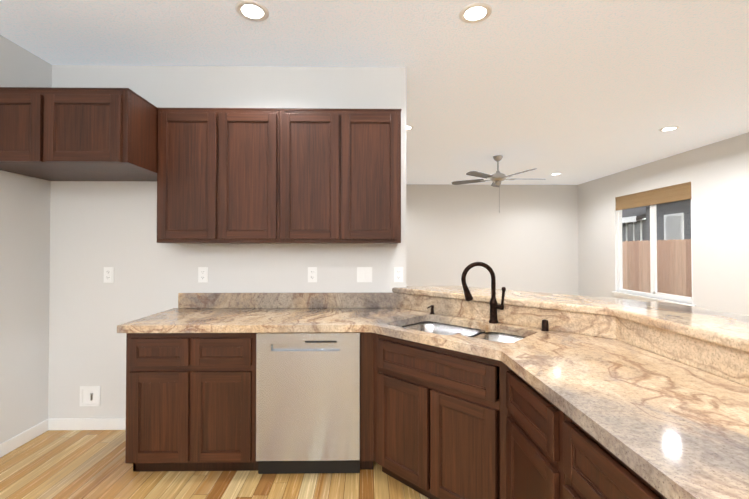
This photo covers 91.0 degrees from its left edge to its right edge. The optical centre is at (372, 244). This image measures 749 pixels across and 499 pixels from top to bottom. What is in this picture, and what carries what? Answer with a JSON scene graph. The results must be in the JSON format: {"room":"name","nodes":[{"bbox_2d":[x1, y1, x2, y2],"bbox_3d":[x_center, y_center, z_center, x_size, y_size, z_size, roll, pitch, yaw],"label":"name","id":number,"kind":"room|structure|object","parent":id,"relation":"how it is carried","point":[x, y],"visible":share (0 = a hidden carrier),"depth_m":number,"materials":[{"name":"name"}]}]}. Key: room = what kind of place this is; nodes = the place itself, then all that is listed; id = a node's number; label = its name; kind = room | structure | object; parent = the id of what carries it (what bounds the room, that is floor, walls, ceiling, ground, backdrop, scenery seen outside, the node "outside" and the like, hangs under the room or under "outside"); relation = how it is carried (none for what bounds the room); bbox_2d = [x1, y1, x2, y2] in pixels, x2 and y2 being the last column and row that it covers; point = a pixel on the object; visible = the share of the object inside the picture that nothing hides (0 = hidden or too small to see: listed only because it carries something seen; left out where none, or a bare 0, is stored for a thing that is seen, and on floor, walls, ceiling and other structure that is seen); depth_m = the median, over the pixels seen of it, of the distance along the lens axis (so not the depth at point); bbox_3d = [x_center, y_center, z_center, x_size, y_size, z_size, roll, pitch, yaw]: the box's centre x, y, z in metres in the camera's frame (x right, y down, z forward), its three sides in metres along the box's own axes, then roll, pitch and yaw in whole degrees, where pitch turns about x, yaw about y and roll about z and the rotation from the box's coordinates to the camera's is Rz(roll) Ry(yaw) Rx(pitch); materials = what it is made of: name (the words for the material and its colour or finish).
{"room":"kitchen","nodes":[
{"label":"kitchen","id":0,"kind":"room"},
{"bbox_2d":[0,35,51,443],"bbox_3d":[-2.474,0.004,2.311,0.120,2.740,11.240,0,-1,-1],"label":"wall","id":1,"kind":"structure","parent":0,"point":[25,201],"depth_m":2.55,"materials":[{"name":"white paint"}]},
{"bbox_2d":[0,419,48,456],"bbox_3d":[-2.372,1.300,-0.229,0.015,0.085,5.950,0,-1,-1],"label":"baseboard","id":2,"kind":"structure","parent":1,"relation":"attached to","point":[19,440],"depth_m":2.54,"materials":[{"name":"white paint"}]},
{"bbox_2d":[0,430,428,498],"bbox_3d":[1.046,1.425,2.342,7.160,0.100,11.240,0,-1,-1],"label":"floor","id":3,"kind":"structure","parent":0,"point":[70,464],"depth_m":2.15,"materials":[{"name":"brown wood"}]},
{"bbox_2d":[256,332,359,473],"bbox_3d":[-0.382,0.947,2.452,0.606,0.848,0.588,0,-1,-1],"label":"dishwasher","id":4,"kind":"object","parent":3,"relation":"on","point":[307,402],"visible":0.94,"depth_m":2.16,"materials":[{"name":"silver metal"}]},
{"bbox_2d":[117,262,748,498],"bbox_3d":[0.077,0.724,1.168,3.090,1.272,3.478,0,-1,-1],"label":"kitchen counter","id":5,"kind":"object","parent":3,"relation":"on","point":[467,392],"visible":1,"depth_m":1.81,"materials":[{"name":"beige stone"}]},
{"bbox_2d":[427,305,434,313],"bbox_3d":[0.398,0.442,2.502,0.059,0.060,0.059,0,-1,-1],"label":"soap dispenser","id":6,"kind":"object","parent":5,"relation":"on","point":[432,306],"depth_m":2.51,"materials":[{"name":"black metal"}]},
{"bbox_2d":[386,321,525,384],"bbox_3d":[0.484,0.620,2.106,0.848,0.215,0.804,0,-1,-1],"label":"sink","id":7,"kind":"object","parent":5,"relation":"in","point":[412,361],"depth_m":1.96,"materials":[{"name":"silver metal"}]},
{"bbox_2d":[461,262,505,323],"bbox_3d":[0.660,0.284,2.197,0.252,0.367,0.088,0,-1,-1],"label":"faucet","id":8,"kind":"object","parent":5,"relation":"on","point":[497,304],"depth_m":2.20,"materials":[{"name":"black metal"}]},
{"bbox_2d":[374,333,507,498],"bbox_3d":[0.487,0.942,2.086,0.953,0.858,0.953,0,-1,-1],"label":"base cabinet","id":9,"kind":"object","parent":3,"relation":"on","point":[440,411],"depth_m":1.84,"materials":[{"name":"brown wood"}]},
{"bbox_2d":[48,65,405,418],"bbox_3d":[-1.081,0.011,2.840,2.680,2.740,0.120,0,-1,-1],"label":"wall","id":10,"kind":"structure","parent":0,"point":[96,227],"depth_m":2.77,"materials":[{"name":"white paint"}]},
{"bbox_2d":[0,87,155,180],"bbox_3d":[-1.930,-0.704,2.460,0.966,0.440,0.630,0,-1,-1],"label":"upper cabinet","id":11,"kind":"object","parent":10,"relation":"attached to","point":[47,133],"depth_m":2.16,"materials":[{"name":"brown wood"}]},
{"bbox_2d":[49,418,125,429],"bbox_3d":[-1.930,1.337,2.746,0.920,0.085,0.012,0,-1,-1],"label":"baseboard","id":12,"kind":"structure","parent":10,"relation":"attached to","point":[54,423],"depth_m":2.74,"materials":[{"name":"white paint"}]},
{"bbox_2d":[80,386,99,405],"bbox_3d":[-2.110,1.130,2.747,0.150,0.150,0.014,0,-1,-1],"label":"outlet box","id":13,"kind":"object","parent":10,"relation":"attached to","point":[89,395],"visible":1,"depth_m":2.75,"materials":[{"name":"white plastic"}]},
{"bbox_2d":[104,267,113,282],"bbox_3d":[-1.980,0.225,2.760,0.070,0.115,0.009,0,-1,-1],"label":"electrical outlet","id":14,"kind":"object","parent":10,"relation":"attached to","point":[108,274],"visible":1,"depth_m":2.76,"materials":[{"name":"white plastic"}]},
{"bbox_2d":[198,267,207,281],"bbox_3d":[-1.275,0.225,2.770,0.070,0.115,0.009,0,-1,-1],"label":"electrical outlet","id":15,"kind":"object","parent":10,"relation":"attached to","point":[202,274],"visible":1,"depth_m":2.77,"materials":[{"name":"white plastic"}]},
{"bbox_2d":[152,107,291,243],"bbox_3d":[-1.001,-0.467,2.620,0.893,0.910,0.330,0,-1,-1],"label":"upper cabinet","id":16,"kind":"object","parent":10,"relation":"attached to","point":[275,176],"depth_m":2.46,"materials":[{"name":"brown wood"}]},
{"bbox_2d":[308,267,316,281],"bbox_3d":[-0.452,0.225,2.781,0.070,0.115,0.009,0,-1,-1],"label":"electrical outlet","id":17,"kind":"object","parent":10,"relation":"attached to","point":[312,274],"visible":1,"depth_m":2.78,"materials":[{"name":"white plastic"}]},
{"bbox_2d":[292,108,401,243],"bbox_3d":[-0.253,-0.467,2.630,0.893,0.910,0.330,0,-1,-1],"label":"upper cabinet","id":18,"kind":"object","parent":10,"relation":"attached to","point":[346,163],"depth_m":2.47,"materials":[{"name":"brown wood"}]},
{"bbox_2d":[357,267,371,281],"bbox_3d":[-0.058,0.225,2.786,0.116,0.115,0.011,0,-1,-1],"label":"light switch","id":19,"kind":"object","parent":10,"relation":"attached to","point":[364,274],"visible":1,"depth_m":2.78,"materials":[{"name":"white plastic"}]},
{"bbox_2d":[394,267,402,281],"bbox_3d":[0.200,0.225,2.790,0.070,0.115,0.009,0,-1,-1],"label":"electrical outlet","id":20,"kind":"object","parent":10,"relation":"attached to","point":[398,274],"visible":1,"depth_m":2.79,"materials":[{"name":"white plastic"}]},
{"bbox_2d":[178,292,748,386],"bbox_3d":[-0.104,0.397,1.119,2.650,0.114,3.336,0,-1,-1],"label":"backsplash","id":21,"kind":"structure","parent":10,"relation":"attached to","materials":[{"name":"stone"}]},
{"bbox_2d":[0,0,748,184],"bbox_3d":[1.046,-1.415,2.377,7.160,0.100,11.240,0,-1,-1],"label":"ceiling","id":22,"kind":"structure","parent":0,"point":[575,92],"depth_m":2.67,"materials":[{"name":"paint"}]},
{"bbox_2d":[235,0,268,21],"bbox_3d":[-0.701,-1.365,2.152,0.190,0.006,0.190,0,-1,-1],"label":"recessed light","id":23,"kind":"object","parent":22,"relation":"in","point":[254,11],"visible":1,"depth_m":2.14,"materials":[{"name":"white paint"}]},
{"bbox_2d":[406,125,413,130],"bbox_3d":[0.381,-1.339,4.207,0.190,0.006,0.190,0,-1,-1],"label":"recessed light","id":24,"kind":"object","parent":22,"relation":"in","point":[409,127],"visible":0.38,"depth_m":4.20,"materials":[{"name":"white paint"}]},
{"bbox_2d":[459,3,491,23],"bbox_3d":[0.609,-1.365,2.170,0.190,0.006,0.190,0,-1,-1],"label":"recessed light","id":25,"kind":"object","parent":22,"relation":"in","point":[475,13],"visible":1,"depth_m":2.16,"materials":[{"name":"white paint"}]},
{"bbox_2d":[452,155,544,212],"bbox_3d":[1.938,-0.904,5.510,1.334,0.844,1.382,0,-1,-1],"label":"fan","id":26,"kind":"object","parent":22,"relation":"hanging from","point":[497,178],"visible":1,"depth_m":5.46,"materials":[{"name":"silver metal"}]},
{"bbox_2d":[659,126,679,131],"bbox_3d":[3.430,-1.339,4.250,0.190,0.006,0.190,0,-1,-1],"label":"recessed light","id":27,"kind":"object","parent":22,"relation":"in","point":[671,128],"visible":1,"depth_m":4.23,"materials":[{"name":"white paint"}]},
{"bbox_2d":[406,184,578,294],"bbox_3d":[0.969,0.073,7.919,6.920,2.740,0.120,0,-1,-1],"label":"wall","id":28,"kind":"structure","parent":0,"point":[525,238],"depth_m":7.88,"materials":[{"name":"white paint"}]},
{"bbox_2d":[578,132,748,315],"bbox_3d":[4.566,0.005,2.409,0.120,2.740,11.240,0,-1,-1],"label":"wall","id":29,"kind":"structure","parent":0,"point":[716,174],"depth_m":4.98,"materials":[{"name":"white paint"}]},
{"bbox_2d":[612,181,695,306],"bbox_3d":[4.462,0.021,5.932,0.080,1.805,1.690,0,-1,-1],"label":"window frame","id":30,"kind":"structure","parent":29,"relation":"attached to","point":[629,296],"depth_m":6.40,"materials":[{"name":"white paint"}]},
{"bbox_2d":[617,199,692,303],"bbox_3d":[4.532,-0.021,5.934,0.060,1.720,1.610,0,-1,-1],"label":"window","id":31,"kind":"structure","parent":29,"relation":"in","point":[653,234],"depth_m":5.90,"materials":[{"name":"clear glass"}]},
{"bbox_2d":[615,182,691,210],"bbox_3d":[4.481,-0.760,5.942,0.040,0.240,1.586,0,-1,-1],"label":"woven shade","id":32,"kind":"object","parent":31,"relation":"attached to","point":[677,192],"visible":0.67,"depth_m":5.79,"materials":[{"name":"beige wicker"}]},
{"label":"outside","id":33,"kind":"structure","parent":0,"visible":0},
{"bbox_3d":[9.216,2.169,9.948,9.370,0.100,24.000,0,-1,-1],"label":"ground","id":34,"kind":"structure","parent":33,"visible":0},
{"bbox_2d":[622,199,690,241],"bbox_3d":[12.585,-0.686,14.030,5.520,5.710,15.000,0,-1,-1],"label":"house","id":35,"kind":"structure","parent":34,"relation":"on","point":[674,223],"depth_m":13.12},
{"bbox_2d":[622,239,691,296],"bbox_3d":[7.138,0.993,9.456,0.060,2.238,13.045,0,-1,-1],"label":"fence","id":36,"kind":"object","parent":34,"relation":"on","point":[644,249],"depth_m":9.04,"materials":[{"name":"brown wood"}]}
]}

